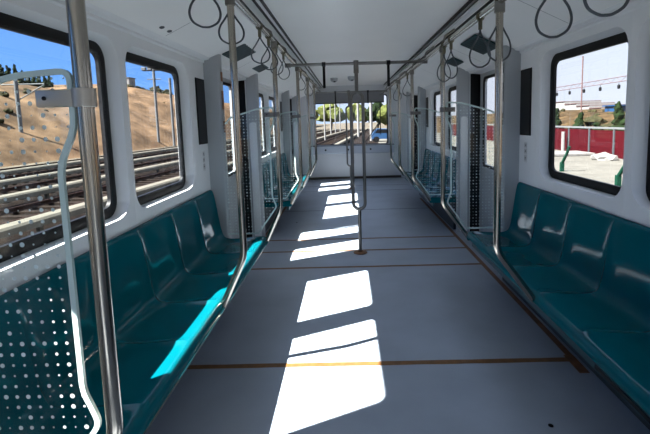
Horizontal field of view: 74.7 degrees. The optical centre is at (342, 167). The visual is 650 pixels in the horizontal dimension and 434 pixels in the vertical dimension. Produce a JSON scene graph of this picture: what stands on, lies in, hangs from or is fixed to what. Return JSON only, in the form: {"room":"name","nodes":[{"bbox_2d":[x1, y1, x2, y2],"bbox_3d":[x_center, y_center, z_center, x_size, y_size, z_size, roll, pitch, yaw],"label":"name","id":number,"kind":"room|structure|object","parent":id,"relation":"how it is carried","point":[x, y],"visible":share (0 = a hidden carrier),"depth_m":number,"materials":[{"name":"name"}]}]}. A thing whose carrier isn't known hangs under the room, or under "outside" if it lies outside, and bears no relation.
{"room":"train carriage","nodes":[
{"label":"train carriage","id":0,"kind":"room"},
{"bbox_2d":[0,0,293,294],"bbox_3d":[-1.229,0.083,3.507,0.237,2.000,14.034,-2,6,1],"label":"wall","id":1,"kind":"structure","parent":0,"point":[116,36],"depth_m":2.36,"materials":[{"name":"plastic"}]},
{"bbox_2d":[0,12,116,262],"bbox_3d":[-1.278,-0.143,1.817,0.028,0.930,1.020,-2,6,1],"label":"window","id":2,"kind":"structure","parent":1,"relation":"in","point":[7,22],"depth_m":1.97,"materials":[{"name":"black rubber"}]},
{"bbox_2d":[125,52,185,204],"bbox_3d":[-1.267,-0.261,2.884,0.028,0.930,0.898,-2,6,1],"label":"window","id":3,"kind":"structure","parent":1,"relation":"in","point":[132,58],"depth_m":3.11,"materials":[{"name":"black rubber"}]},
{"bbox_2d":[195,77,207,144],"bbox_3d":[-1.181,-0.470,3.562,0.010,0.545,0.210,-2,6,1],"label":"display panel","id":4,"kind":"object","parent":1,"relation":"attached to","point":[199,83],"visible":1,"depth_m":3.54,"materials":[{"name":"black plastic"}]},
{"bbox_2d":[203,54,231,238],"bbox_3d":[-1.172,0.035,3.789,0.306,2.030,0.099,-2,6,1],"label":"trim","id":5,"kind":"structure","parent":1,"relation":"attached to","point":[212,68],"depth_m":3.71,"materials":[{"name":"grey plastic"}]},
{"bbox_2d":[223,78,239,238],"bbox_3d":[-1.283,-0.006,4.542,0.075,1.948,1.440,-2,6,1],"label":"door","id":6,"kind":"structure","parent":1,"relation":"in","point":[226,82],"depth_m":5.00,"materials":[{"name":"grey metal"}]},
{"bbox_2d":[238,74,265,237],"bbox_3d":[-1.158,-0.131,5.282,0.303,2.030,0.096,-2,6,1],"label":"trim","id":7,"kind":"structure","parent":1,"relation":"attached to","point":[251,102],"depth_m":5.24,"materials":[{"name":"grey plastic"}]},
{"bbox_2d":[259,93,265,154],"bbox_3d":[-1.233,-0.625,6.161,0.028,0.930,1.020,-2,6,1],"label":"window","id":8,"kind":"structure","parent":1,"relation":"in","point":[260,94],"depth_m":6.60,"materials":[{"name":"black rubber"}]},
{"bbox_2d":[269,96,275,150],"bbox_3d":[-1.222,-0.744,7.228,0.028,0.930,0.898,-2,6,1],"label":"window","id":9,"kind":"structure","parent":1,"relation":"in","point":[270,98],"depth_m":7.57,"materials":[{"name":"black rubber"}]},
{"bbox_2d":[281,90,292,174],"bbox_3d":[-1.128,-0.447,8.135,0.303,2.030,0.096,-2,6,1],"label":"trim","id":10,"kind":"structure","parent":1,"relation":"attached to","point":[285,98],"depth_m":8.06,"materials":[{"name":"grey plastic"}]},
{"bbox_2d":[290,96,299,174],"bbox_3d":[-1.113,-0.613,9.626,0.303,2.030,0.096,-2,6,1],"label":"trim","id":11,"kind":"structure","parent":1,"relation":"attached to","point":[293,102],"depth_m":9.57,"materials":[{"name":"grey plastic"}]},
{"bbox_2d":[0,80,316,167],"bbox_3d":[-53.534,-16.619,129.415,81.800,13.091,239.800,-2,6,1],"label":"hillside","id":12,"kind":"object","parent":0,"point":[141,102],"visible":0.23,"depth_m":41.52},
{"bbox_2d":[23,84,172,111],"bbox_3d":[-37.952,-13.704,85.263,17.982,7.439,98.873,-2,6,1],"label":"scrub","id":13,"kind":"object","parent":12,"relation":"on","point":[128,85],"visible":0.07,"depth_m":90.14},
{"bbox_2d":[0,129,378,245],"bbox_3d":[-6.825,-3.272,53.674,22.800,0.035,118.000,-1,6,6],"label":"ballast","id":14,"kind":"object","parent":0,"point":[357,140],"visible":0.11,"depth_m":24.30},
{"bbox_2d":[0,134,273,175],"bbox_3d":[-15.754,-3.028,51.942,3.331,0.430,116.000,-1,6,6],"label":"railway track","id":15,"kind":"object","parent":14,"relation":"on","point":[53,165],"visible":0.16,"depth_m":26.07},
{"bbox_2d":[0,129,323,188],"bbox_3d":[-12.056,-3.126,51.892,3.331,0.430,116.000,-1,6,6],"label":"railway track","id":16,"kind":"object","parent":14,"relation":"on","point":[19,179],"visible":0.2,"depth_m":21.45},
{"bbox_2d":[0,129,337,207],"bbox_3d":[-8.358,-3.225,51.843,3.331,0.430,116.000,-1,6,6],"label":"railway track","id":17,"kind":"object","parent":14,"relation":"on","point":[74,183],"visible":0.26,"depth_m":16.83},
{"bbox_2d":[0,129,349,243],"bbox_3d":[-4.559,-3.326,51.793,3.331,0.430,116.000,-1,6,6],"label":"railway track","id":18,"kind":"object","parent":14,"relation":"on","point":[145,184],"visible":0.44,"depth_m":12.06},
{"bbox_2d":[317,128,367,144],"bbox_3d":[-0.661,-3.430,51.741,3.331,0.430,116.000,-1,6,6],"label":"railway track","id":19,"kind":"object","parent":14,"relation":"on","point":[341,139],"visible":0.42,"depth_m":50.59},
{"bbox_2d":[357,103,359,136],"bbox_3d":[2.225,-7.648,61.512,1.800,6.500,0.340,-2,6,1],"label":"post","id":20,"kind":"object","parent":14,"relation":"on","point":[358,130],"visible":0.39,"depth_m":61.49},
{"bbox_2d":[369,103,372,140],"bbox_3d":[3.305,-6.206,49.587,1.800,6.200,0.340,-2,6,1],"label":"post","id":21,"kind":"object","parent":14,"relation":"on","point":[370,104],"visible":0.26,"depth_m":49.54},
{"bbox_2d":[371,128,386,141],"bbox_3d":[4.599,-3.688,47.840,2.666,1.493,1.800,-2,6,1],"label":"parked car","id":22,"kind":"object","parent":14,"relation":"on","point":[376,136],"visible":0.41,"depth_m":47.00,"materials":[{"name":"blue paint"}]},
{"bbox_2d":[0,122,386,168],"bbox_3d":[2.039,-17.158,179.190,520.000,0.500,480.000,-2,6,1],"label":"ground","id":23,"kind":"structure","parent":0,"point":[343,125],"depth_m":146.30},
{"bbox_2d":[1,81,44,132],"bbox_3d":[-26.027,-3.889,34.981,3.431,6.450,0.290,-2,6,-2],"label":"post","id":24,"kind":"object","parent":23,"relation":"on","point":[15,83],"visible":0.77,"depth_m":34.75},
{"bbox_2d":[141,67,160,142],"bbox_3d":[-21.730,-7.083,49.547,2.680,9.350,0.400,-2,6,1],"label":"mast","id":25,"kind":"object","parent":23,"relation":"on","point":[142,68],"visible":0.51,"depth_m":49.31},
{"bbox_2d":[168,78,175,145],"bbox_3d":[-20.497,-6.660,51.091,0.300,8.100,0.285,-2,6,1],"label":"post","id":26,"kind":"object","parent":23,"relation":"on","point":[169,79],"visible":0.9,"depth_m":50.97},
{"bbox_2d":[316,104,344,126],"bbox_3d":[-3.181,-14.053,117.341,8.688,7.882,8.034,-2,6,1],"label":"broadleaf tree","id":27,"kind":"object","parent":23,"relation":"on","point":[320,118],"visible":0.66,"depth_m":114.85,"materials":[{"name":"green plant"}]},
{"bbox_2d":[347,103,367,123],"bbox_3d":[3.937,-12.987,109.306,6.161,7.131,6.307,-2,6,1],"label":"broadleaf tree","id":28,"kind":"object","parent":23,"relation":"on","point":[354,104],"visible":0.52,"depth_m":107.02,"materials":[{"name":"green plant"}]},
{"bbox_2d":[366,102,382,127],"bbox_3d":[8.308,-12.262,101.179,5.803,7.234,5.930,-2,6,1],"label":"broadleaf tree","id":29,"kind":"object","parent":23,"relation":"on","point":[375,107],"visible":0.4,"depth_m":99.56,"materials":[{"name":"green plant"}]},
{"bbox_2d":[377,105,386,124],"bbox_3d":[9.467,-10.001,85.199,5.089,6.191,5.240,-2,6,1],"label":"broadleaf tree","id":30,"kind":"object","parent":23,"relation":"on","point":[383,108],"visible":0.26,"depth_m":83.92,"materials":[{"name":"green plant"}]},
{"bbox_2d":[300,84,406,176],"bbox_3d":[0.224,-0.909,10.462,3.000,2.360,0.080,-2,6,1],"label":"wall","id":31,"kind":"structure","parent":0,"point":[377,164],"depth_m":10.49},
{"bbox_2d":[316,94,387,144],"bbox_3d":[0.217,-1.173,10.480,1.798,1.228,0.025,-2,6,1],"label":"window","id":32,"kind":"structure","parent":31,"relation":"in","point":[384,94],"depth_m":10.49,"materials":[{"name":"black rubber"}]},
{"bbox_2d":[315,92,383,103],"bbox_3d":[0.171,-1.691,10.285,1.660,0.265,0.032,-2,6,1],"label":"blind","id":33,"kind":"object","parent":32,"relation":"attached to","point":[374,97],"visible":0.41,"depth_m":10.27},
{"bbox_2d":[365,105,380,142],"bbox_3d":[0.721,-1.052,10.526,0.460,0.979,0.110,-2,6,1],"label":"windscreen wiper","id":34,"kind":"object","parent":32,"relation":"attached to","point":[379,122],"visible":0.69,"depth_m":10.56,"materials":[{"name":"metal"}]},
{"bbox_2d":[311,143,393,154],"bbox_3d":[0.234,-0.454,10.327,2.040,0.205,0.291,-2,6,1],"label":"console","id":35,"kind":"object","parent":31,"relation":"attached to","point":[370,148],"visible":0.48,"depth_m":10.21,"materials":[{"name":"white plastic"}]},
{"bbox_2d":[309,175,400,179],"bbox_3d":[0.255,0.242,10.534,2.400,0.055,0.031,-2,6,1],"label":"baseboard","id":36,"kind":"structure","parent":31,"relation":"attached to","point":[384,176],"depth_m":10.52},
{"bbox_2d":[85,0,624,97],"bbox_3d":[0.149,-1.148,3.373,3.000,0.400,14.000,-2,6,1],"label":"ceiling","id":37,"kind":"structure","parent":0,"point":[328,31],"depth_m":3.50,"materials":[{"name":"plastic"}]},
{"bbox_2d":[222,44,255,60],"bbox_3d":[-0.932,-1.060,3.902,0.220,0.109,0.470,-2,6,1],"label":"ceiling vent","id":38,"kind":"object","parent":37,"relation":"in","point":[243,50],"visible":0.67,"depth_m":3.88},
{"bbox_2d":[252,64,268,71],"bbox_3d":[-0.951,-1.162,4.947,0.120,0.064,0.370,-2,6,1],"label":"ceiling vent","id":39,"kind":"object","parent":37,"relation":"in","point":[259,68],"visible":0.82,"depth_m":4.92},
{"bbox_2d":[235,0,321,93],"bbox_3d":[-0.635,-1.106,3.426,0.136,0.159,13.840,-2,6,1],"label":"handrail","id":40,"kind":"object","parent":37,"relation":"attached to","point":[239,5],"visible":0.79,"depth_m":3.26,"materials":[{"name":"metal"}]},
{"bbox_2d":[188,0,221,27],"bbox_3d":[-0.595,-0.747,1.823,0.138,0.289,0.020,-3,6,-9],"label":"strap","id":41,"kind":"object","parent":40,"relation":"hanging from","point":[192,1],"visible":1,"depth_m":1.83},
{"bbox_2d":[218,14,244,43],"bbox_3d":[-0.591,-0.795,2.242,0.138,0.286,0.020,-3,6,-9],"label":"strap","id":42,"kind":"object","parent":40,"relation":"hanging from","point":[235,17],"visible":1,"depth_m":2.25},
{"bbox_2d":[251,22,270,63],"bbox_3d":[-0.583,-0.880,3.002,0.138,0.285,0.020,-2,6,-5],"label":"strap","id":43,"kind":"object","parent":40,"relation":"hanging from","point":[258,29],"visible":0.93,"depth_m":3.00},
{"bbox_2d":[261,33,277,69],"bbox_3d":[-0.579,-0.915,3.345,0.138,0.289,0.018,-2,6,1],"label":"strap","id":44,"kind":"object","parent":40,"relation":"hanging from","point":[268,39],"visible":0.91,"depth_m":3.34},
{"bbox_2d":[278,49,289,79],"bbox_3d":[-0.571,-1.001,4.121,0.137,0.290,0.024,1,7,20],"label":"strap","id":45,"kind":"object","parent":40,"relation":"hanging from","point":[283,55],"visible":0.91,"depth_m":4.11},
{"bbox_2d":[239,0,322,87],"bbox_3d":[-0.608,-1.185,3.376,0.121,0.065,14.000,-2,6,1],"label":"trim","id":46,"kind":"structure","parent":37,"relation":"attached to","point":[258,9],"depth_m":3.73,"materials":[{"name":"grey metal"}]},
{"bbox_2d":[384,0,493,84],"bbox_3d":[0.982,-1.228,3.355,0.121,0.065,14.000,-2,6,1],"label":"trim","id":47,"kind":"structure","parent":37,"relation":"attached to","point":[469,3],"depth_m":3.87,"materials":[{"name":"grey metal"}]},
{"bbox_2d":[380,0,506,94],"bbox_3d":[0.885,-1.082,3.412,0.136,0.191,13.840,-2,6,1],"label":"handrail","id":48,"kind":"object","parent":47,"relation":"attached to","point":[479,3],"visible":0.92,"depth_m":3.49,"materials":[{"name":"metal"}]},
{"bbox_2d":[316,90,386,93],"bbox_3d":[0.183,-1.564,8.752,1.475,0.045,0.046,-2,6,1],"label":"bar","id":49,"kind":"object","parent":48,"relation":"attached to","point":[369,90],"visible":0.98,"depth_m":8.74,"materials":[{"name":"metal"}]},
{"bbox_2d":[285,59,427,67],"bbox_3d":[0.139,-1.082,4.408,1.475,0.045,0.046,-2,6,1],"label":"bar","id":50,"kind":"object","parent":48,"relation":"attached to","point":[421,61],"visible":0.84,"depth_m":4.40,"materials":[{"name":"metal"}]},
{"bbox_2d":[322,62,325,87],"bbox_3d":[-0.193,-0.963,4.425,0.040,0.270,0.048,-2,6,1],"label":"grip","id":51,"kind":"object","parent":50,"relation":"hanging from","point":[323,63],"visible":1,"depth_m":4.42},
{"bbox_2d":[386,60,389,85],"bbox_3d":[0.476,-0.981,4.416,0.040,0.270,0.048,-2,6,1],"label":"grip","id":52,"kind":"object","parent":50,"relation":"hanging from","point":[387,61],"visible":1,"depth_m":4.41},
{"bbox_2d":[437,42,450,81],"bbox_3d":[0.840,-0.876,3.522,0.138,0.326,0.021,-3,6,-13],"label":"strap","id":53,"kind":"object","parent":48,"relation":"hanging from","point":[443,48],"visible":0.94,"depth_m":3.51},
{"bbox_2d":[444,36,457,78],"bbox_3d":[0.837,-0.851,3.284,0.137,0.322,0.025,-4,7,-18],"label":"strap","id":54,"kind":"object","parent":48,"relation":"hanging from","point":[450,43],"visible":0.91,"depth_m":3.27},
{"bbox_2d":[469,12,490,67],"bbox_3d":[0.830,-0.769,2.565,0.138,0.328,0.018,-2,6,1],"label":"strap","id":55,"kind":"object","parent":48,"relation":"hanging from","point":[478,20],"visible":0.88,"depth_m":2.56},
{"bbox_2d":[487,0,511,61],"bbox_3d":[0.827,-0.728,2.242,0.138,0.337,0.019,-2,6,-4],"label":"strap","id":56,"kind":"object","parent":48,"relation":"hanging from","point":[494,30],"visible":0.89,"depth_m":2.25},
{"bbox_2d":[535,0,572,38],"bbox_3d":[0.820,-0.668,1.648,0.138,0.325,0.020,-1,6,8],"label":"strap","id":57,"kind":"object","parent":48,"relation":"hanging from","point":[544,1],"visible":1,"depth_m":1.66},
{"bbox_2d":[583,0,629,16],"bbox_3d":[0.817,-0.631,1.308,0.138,0.324,0.020,-1,6,8],"label":"strap","id":58,"kind":"object","parent":48,"relation":"hanging from","point":[587,7],"visible":1,"depth_m":1.32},
{"bbox_2d":[445,57,462,66],"bbox_3d":[1.288,-1.221,4.917,0.120,0.064,0.370,-2,6,1],"label":"ceiling vent","id":59,"kind":"object","parent":37,"relation":"in","point":[450,61],"visible":0.88,"depth_m":4.87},
{"bbox_2d":[461,34,494,54],"bbox_3d":[1.247,-1.118,3.873,0.220,0.109,0.470,-2,6,1],"label":"ceiling vent","id":60,"kind":"object","parent":37,"relation":"in","point":[480,47],"visible":0.82,"depth_m":3.86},
{"bbox_2d":[145,177,649,433],"bbox_3d":[0.185,1.065,3.643,3.000,0.060,14.210,-2,6,1],"label":"floor","id":61,"kind":"structure","parent":0,"point":[443,312],"depth_m":2.70,"materials":[{"name":"rubber"}]},
{"bbox_2d":[0,190,268,433],"bbox_3d":[-0.917,0.765,2.425,0.500,0.865,2.678,-2,6,1],"label":"bench","id":62,"kind":"object","parent":61,"relation":"on","point":[171,273],"visible":0.87,"depth_m":1.88,"materials":[{"name":"teal plastic"}]},
{"bbox_2d":[35,0,122,433],"bbox_3d":[-0.648,0.095,1.001,0.184,1.724,0.055,-2,6,1],"label":"pole","id":63,"kind":"object","parent":62,"relation":"on","point":[83,96],"visible":1,"depth_m":0.98,"materials":[{"name":"metal"}]},
{"bbox_2d":[0,68,101,433],"bbox_3d":[-0.824,0.331,1.029,0.450,1.108,0.009,-2,6,1],"label":"glass screen","id":64,"kind":"object","parent":63,"relation":"attached to","point":[62,162],"visible":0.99,"depth_m":1.01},
{"bbox_2d":[221,0,246,308],"bbox_3d":[-0.634,-0.053,2.331,0.185,1.723,0.055,-2,6,1],"label":"pole","id":65,"kind":"object","parent":62,"relation":"on","point":[230,4],"visible":0.98,"depth_m":2.31,"materials":[{"name":"metal"}]},
{"bbox_2d":[264,41,282,240],"bbox_3d":[-0.621,-0.201,3.662,0.185,1.723,0.055,-2,6,1],"label":"pole","id":66,"kind":"object","parent":62,"relation":"on","point":[273,46],"visible":0.96,"depth_m":3.64,"materials":[{"name":"metal"}]},
{"bbox_2d":[224,107,276,234],"bbox_3d":[-0.796,0.035,3.690,0.450,1.108,0.009,-2,6,1],"label":"glass screen","id":67,"kind":"object","parent":66,"relation":"attached to","point":[261,107],"visible":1,"depth_m":3.68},
{"bbox_2d":[262,153,310,231],"bbox_3d":[-0.872,0.282,6.769,0.500,0.865,2.678,-2,6,1],"label":"bench","id":68,"kind":"object","parent":61,"relation":"on","point":[286,202],"visible":0.62,"depth_m":6.25,"materials":[{"name":"teal plastic"}]},
{"bbox_2d":[290,67,302,203],"bbox_3d":[-0.603,-0.388,5.345,0.185,1.723,0.055,-2,6,1],"label":"pole","id":69,"kind":"object","parent":68,"relation":"on","point":[298,116],"visible":0.98,"depth_m":5.32,"materials":[{"name":"metal"}]},
{"bbox_2d":[263,111,298,198],"bbox_3d":[-0.778,-0.152,5.373,0.450,1.108,0.009,-2,6,1],"label":"glass screen","id":70,"kind":"object","parent":69,"relation":"attached to","point":[290,111],"visible":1,"depth_m":5.37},
{"bbox_2d":[302,78,311,187],"bbox_3d":[-0.589,-0.536,6.675,0.185,1.723,0.055,-2,6,1],"label":"pole","id":71,"kind":"object","parent":68,"relation":"on","point":[306,79],"visible":0.94,"depth_m":6.65,"materials":[{"name":"metal"}]},
{"bbox_2d":[309,85,316,175],"bbox_3d":[-0.576,-0.683,8.006,0.185,1.723,0.055,-2,6,1],"label":"pole","id":72,"kind":"object","parent":68,"relation":"on","point":[313,87],"visible":0.86,"depth_m":7.98,"materials":[{"name":"metal"}]},
{"bbox_2d":[291,114,314,172],"bbox_3d":[-0.751,-0.448,8.034,0.450,1.108,0.009,-2,6,1],"label":"glass screen","id":73,"kind":"object","parent":72,"relation":"attached to","point":[310,114],"visible":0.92,"depth_m":8.03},
{"bbox_2d":[345,90,353,188],"bbox_3d":[0.151,-0.575,8.862,0.148,2.048,0.148,2,7,28],"label":"pole","id":74,"kind":"object","parent":61,"relation":"on","point":[348,92],"visible":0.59,"depth_m":8.85,"materials":[{"name":"metal"}]},
{"bbox_2d":[349,60,366,254],"bbox_3d":[0.166,-0.094,4.518,0.148,2.048,0.148,2,7,28],"label":"pole","id":75,"kind":"object","parent":61,"relation":"on","point":[360,251],"visible":1,"depth_m":4.50,"materials":[{"name":"metal"}]},
{"bbox_2d":[353,60,358,72],"bbox_3d":[0.140,-1.047,4.412,0.054,0.130,0.054,-2,6,1],"label":"socket","id":76,"kind":"object","parent":75,"relation":"attached to","point":[355,67],"depth_m":4.39,"materials":[{"name":"metal"}]},
{"bbox_2d":[269,236,454,240],"bbox_3d":[0.201,0.863,5.185,2.360,0.001,0.045,-2,6,1],"label":"tape","id":77,"kind":"object","parent":61,"relation":"on","point":[418,236],"visible":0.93,"depth_m":5.18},
{"bbox_2d":[262,247,464,252],"bbox_3d":[0.196,0.914,4.718,2.360,0.001,0.045,-2,6,1],"label":"tape","id":78,"kind":"object","parent":61,"relation":"on","point":[446,247],"visible":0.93,"depth_m":4.72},
{"bbox_2d":[251,263,480,269],"bbox_3d":[0.190,0.973,4.186,2.360,0.001,0.045,-2,6,1],"label":"tape","id":79,"kind":"object","parent":61,"relation":"on","point":[463,263],"visible":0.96,"depth_m":4.18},
{"bbox_2d":[187,357,568,368],"bbox_3d":[0.173,1.159,2.518,2.360,0.001,0.045,-2,6,1],"label":"tape","id":80,"kind":"object","parent":61,"relation":"on","point":[556,359],"visible":0.96,"depth_m":2.52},
{"bbox_2d":[402,149,455,229],"bbox_3d":[1.347,0.223,6.740,0.476,0.865,2.678,-2,6,1],"label":"bench","id":81,"kind":"object","parent":61,"relation":"on","point":[435,203],"visible":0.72,"depth_m":6.33,"materials":[{"name":"teal plastic"}]},
{"bbox_2d":[389,87,402,173],"bbox_3d":[1.006,-0.684,7.990,0.259,1.646,0.055,-2,6,1],"label":"pole","id":82,"kind":"object","parent":81,"relation":"on","point":[390,89],"visible":0.98,"depth_m":7.97,"materials":[{"name":"metal"}]},
{"bbox_2d":[392,112,417,169],"bbox_3d":[1.183,-0.499,8.008,0.502,1.108,0.009,-2,6,1],"label":"glass screen","id":83,"kind":"object","parent":82,"relation":"attached to","point":[392,112],"visible":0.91,"depth_m":8.01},
{"bbox_2d":[397,80,413,184],"bbox_3d":[0.993,-0.536,6.659,0.259,1.646,0.055,-2,6,1],"label":"pole","id":84,"kind":"object","parent":81,"relation":"on","point":[398,82],"visible":0.98,"depth_m":6.65,"materials":[{"name":"metal"}]},
{"bbox_2d":[410,70,430,200],"bbox_3d":[0.979,-0.389,5.328,0.259,1.646,0.055,-2,6,1],"label":"pole","id":85,"kind":"object","parent":81,"relation":"on","point":[412,112],"visible":0.97,"depth_m":5.30,"materials":[{"name":"metal"}]},
{"bbox_2d":[414,108,453,194],"bbox_3d":[1.155,-0.203,5.347,0.502,1.108,0.009,-2,6,1],"label":"glass screen","id":86,"kind":"object","parent":85,"relation":"attached to","point":[414,108],"visible":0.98,"depth_m":5.34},
{"bbox_2d":[420,198,589,372],"bbox_3d":[1.376,0.846,5.030,0.055,0.004,5.360,-2,6,1],"label":"tape","id":87,"kind":"object","parent":61,"relation":"on","point":[579,367],"visible":1,"depth_m":3.13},
{"bbox_2d":[466,182,649,429],"bbox_3d":[1.302,0.706,2.396,0.476,0.865,2.678,-2,6,1],"label":"bench","id":88,"kind":"object","parent":61,"relation":"on","point":[586,268],"visible":0.92,"depth_m":2.34,"materials":[{"name":"teal plastic"}]},
{"bbox_2d":[439,46,467,237],"bbox_3d":[0.961,-0.202,3.646,0.259,1.646,0.055,-2,6,1],"label":"pole","id":89,"kind":"object","parent":88,"relation":"on","point":[443,109],"visible":0.92,"depth_m":3.63,"materials":[{"name":"metal"}]},
{"bbox_2d":[445,102,502,228],"bbox_3d":[1.138,-0.017,3.664,0.502,1.108,0.009,-2,6,1],"label":"glass screen","id":90,"kind":"object","parent":89,"relation":"attached to","point":[446,104],"visible":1,"depth_m":3.66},
{"bbox_2d":[493,1,534,302],"bbox_3d":[0.948,-0.054,2.315,0.259,1.646,0.055,-2,6,1],"label":"pole","id":91,"kind":"object","parent":88,"relation":"on","point":[499,8],"visible":0.97,"depth_m":2.30,"materials":[{"name":"metal"}]},
{"bbox_2d":[384,109,613,132],"bbox_3d":[42.978,-10.179,87.976,54.100,3.828,178.000,-2,6,1],"label":"bank","id":92,"kind":"object","parent":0,"point":[567,117],"visible":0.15,"depth_m":48.17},
{"bbox_2d":[492,109,624,128],"bbox_3d":[24.682,-4.470,40.453,16.198,3.131,42.278,-2,6,1],"label":"scrub","id":93,"kind":"object","parent":92,"relation":"on","point":[561,110],"visible":0.12,"depth_m":49.05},
{"bbox_2d":[555,108,564,128],"bbox_3d":[17.032,-3.304,34.008,1.368,3.017,1.343,-4,7,-19],"label":"evergreen tree","id":94,"kind":"object","parent":92,"relation":"on","point":[558,122],"visible":0.37,"depth_m":33.63,"materials":[{"name":"green plant"}]},
{"bbox_2d":[572,111,587,129],"bbox_3d":[17.073,-2.736,30.563,1.338,2.611,1.250,-2,6,1],"label":"evergreen tree","id":95,"kind":"object","parent":92,"relation":"on","point":[579,121],"visible":0.48,"depth_m":30.38,"materials":[{"name":"green plant"}]},
{"bbox_2d":[556,100,625,109],"bbox_3d":[66.161,-16.685,117.702,10.200,3.665,35.000,-2,6,1],"label":"warehouse","id":96,"kind":"object","parent":92,"relation":"on","point":[592,104],"visible":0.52,"depth_m":111.78,"materials":[{"name":"white metal"}]},
{"bbox_2d":[556,56,626,111],"bbox_3d":[25.540,-8.861,49.262,0.260,6.794,36.013,-2,6,1],"label":"gantry","id":97,"kind":"object","parent":92,"relation":"on","point":[581,83],"visible":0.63,"depth_m":44.94,"materials":[{"name":"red metal"}]},
{"bbox_2d":[584,114,607,125],"bbox_3d":[20.398,-3.789,34.608,2.035,1.135,1.559,-2,6,1],"label":"shrub","id":98,"kind":"object","parent":92,"relation":"on","point":[588,121],"visible":0.71,"depth_m":34.15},
{"bbox_2d":[602,105,625,111],"bbox_3d":[30.773,-6.572,46.947,2.800,0.740,2.400,-2,6,1],"label":"shed","id":99,"kind":"object","parent":92,"relation":"on","point":[608,108],"visible":0.25,"depth_m":46.92,"materials":[{"name":"paint"}]},
{"bbox_2d":[609,101,624,130],"bbox_3d":[17.080,-2.510,26.100,1.393,3.158,1.303,1,7,23],"label":"evergreen tree","id":100,"kind":"object","parent":92,"relation":"on","point":[619,114],"visible":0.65,"depth_m":25.90,"materials":[{"name":"green plant"}]},
{"bbox_2d":[378,128,622,185],"bbox_3d":[9.690,-3.860,54.812,11.900,0.030,130.000,-2,6,1],"label":"yard","id":101,"kind":"structure","parent":0,"point":[582,166],"depth_m":20.21,"materials":[{"name":"concrete"}]},
{"bbox_2d":[451,123,624,158],"bbox_3d":[15.159,-2.960,37.720,0.200,1.700,48.060,-2,6,1],"label":"wall","id":102,"kind":"structure","parent":101,"relation":"on","point":[594,141],"depth_m":25.73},
{"bbox_2d":[561,132,564,150],"bbox_3d":[14.645,-1.718,28.233,0.220,1.350,0.209,-2,6,1],"label":"marker post","id":103,"kind":"object","parent":101,"relation":"on","point":[563,133],"visible":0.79,"depth_m":28.16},
{"bbox_2d":[559,146,570,171],"bbox_3d":[9.544,-0.384,18.223,0.158,1.126,0.560,-2,6,-7],"label":"railing post","id":104,"kind":"object","parent":101,"relation":"on","point":[562,162],"visible":1,"depth_m":18.29,"materials":[{"name":"metal"}]},
{"bbox_2d":[555,151,594,156],"bbox_3d":[13.537,-0.863,25.925,2.600,0.160,2.000,-2,6,1],"label":"concrete slab","id":105,"kind":"object","parent":101,"relation":"on","point":[557,153],"visible":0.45,"depth_m":24.95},
{"bbox_2d":[591,152,618,160],"bbox_3d":[13.884,-0.502,22.609,1.237,0.703,1.318,1,7,23],"label":"rubble heap","id":106,"kind":"object","parent":101,"relation":"on","point":[604,156],"visible":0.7,"depth_m":22.21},
{"bbox_2d":[614,166,622,185],"bbox_3d":[9.179,0.105,13.904,0.158,1.126,0.560,-2,6,-7],"label":"railing post","id":107,"kind":"object","parent":101,"relation":"on","point":[618,178],"visible":0.43,"depth_m":14.07,"materials":[{"name":"metal"}]},
{"bbox_2d":[414,0,649,230],"bbox_3d":[1.593,0.008,3.469,0.237,2.000,14.034,-2,6,1],"label":"wall","id":108,"kind":"structure","parent":0,"point":[631,203],"depth_m":2.54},
{"bbox_2d":[406,92,417,181],"bbox_3d":[1.603,-0.685,9.590,0.303,2.030,0.096,-2,6,1],"label":"trim","id":109,"kind":"structure","parent":108,"relation":"attached to","point":[408,98],"depth_m":9.54,"materials":[{"name":"grey plastic"}]},
{"bbox_2d":[418,86,425,192],"bbox_3d":[1.588,-0.520,8.098,0.303,2.030,0.096,-2,6,1],"label":"trim","id":110,"kind":"structure","parent":108,"relation":"attached to","point":[421,92],"depth_m":8.02,"materials":[{"name":"grey plastic"}]},
{"bbox_2d":[434,91,439,145],"bbox_3d":[1.641,-0.820,7.138,0.028,0.930,0.974,-2,6,1],"label":"window","id":111,"kind":"structure","parent":108,"relation":"in","point":[438,92],"depth_m":7.55,"materials":[{"name":"black rubber"}]},
{"bbox_2d":[448,86,455,150],"bbox_3d":[1.629,-0.701,6.064,0.028,0.930,0.954,-2,6,1],"label":"window","id":112,"kind":"structure","parent":108,"relation":"in","point":[454,87],"depth_m":6.47,"materials":[{"name":"black rubber"}]},
{"bbox_2d":[456,68,479,231],"bbox_3d":[1.558,-0.203,5.246,0.303,2.030,0.096,-2,6,1],"label":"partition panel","id":113,"kind":"structure","parent":108,"relation":"attached to","point":[467,84],"depth_m":5.20,"materials":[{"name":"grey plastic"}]},
{"bbox_2d":[479,69,494,231],"bbox_3d":[1.689,-0.085,4.503,0.048,1.948,1.440,-2,6,1],"label":"door","id":114,"kind":"structure","parent":108,"relation":"in","point":[487,195],"depth_m":5.03,"materials":[{"name":"grey metal"}]},
{"bbox_2d":[499,45,520,275],"bbox_3d":[1.541,-0.037,3.753,0.306,2.030,0.099,-2,6,1],"label":"trim","id":115,"kind":"structure","parent":108,"relation":"attached to","point":[510,95],"depth_m":3.68,"materials":[{"name":"grey plastic"}]},
{"bbox_2d":[520,67,531,135],"bbox_3d":[1.518,-0.542,3.526,0.010,0.545,0.210,-2,6,1],"label":"display panel","id":116,"kind":"object","parent":108,"relation":"attached to","point":[526,74],"visible":1,"depth_m":3.51,"materials":[{"name":"black plastic"}]},
{"bbox_2d":[548,32,627,195],"bbox_3d":[1.595,-0.338,2.794,0.028,0.930,0.974,-2,6,1],"label":"window","id":117,"kind":"structure","parent":108,"relation":"in","point":[621,38],"depth_m":2.95,"materials":[{"name":"black rubber"}]},
{"bbox_2d":[646,112,649,200],"bbox_3d":[1.584,-0.218,1.720,0.028,0.930,0.954,-2,6,1],"label":"window","id":118,"kind":"structure","parent":108,"relation":"in","point":[648,151],"depth_m":2.20,"materials":[{"name":"black rubber"}]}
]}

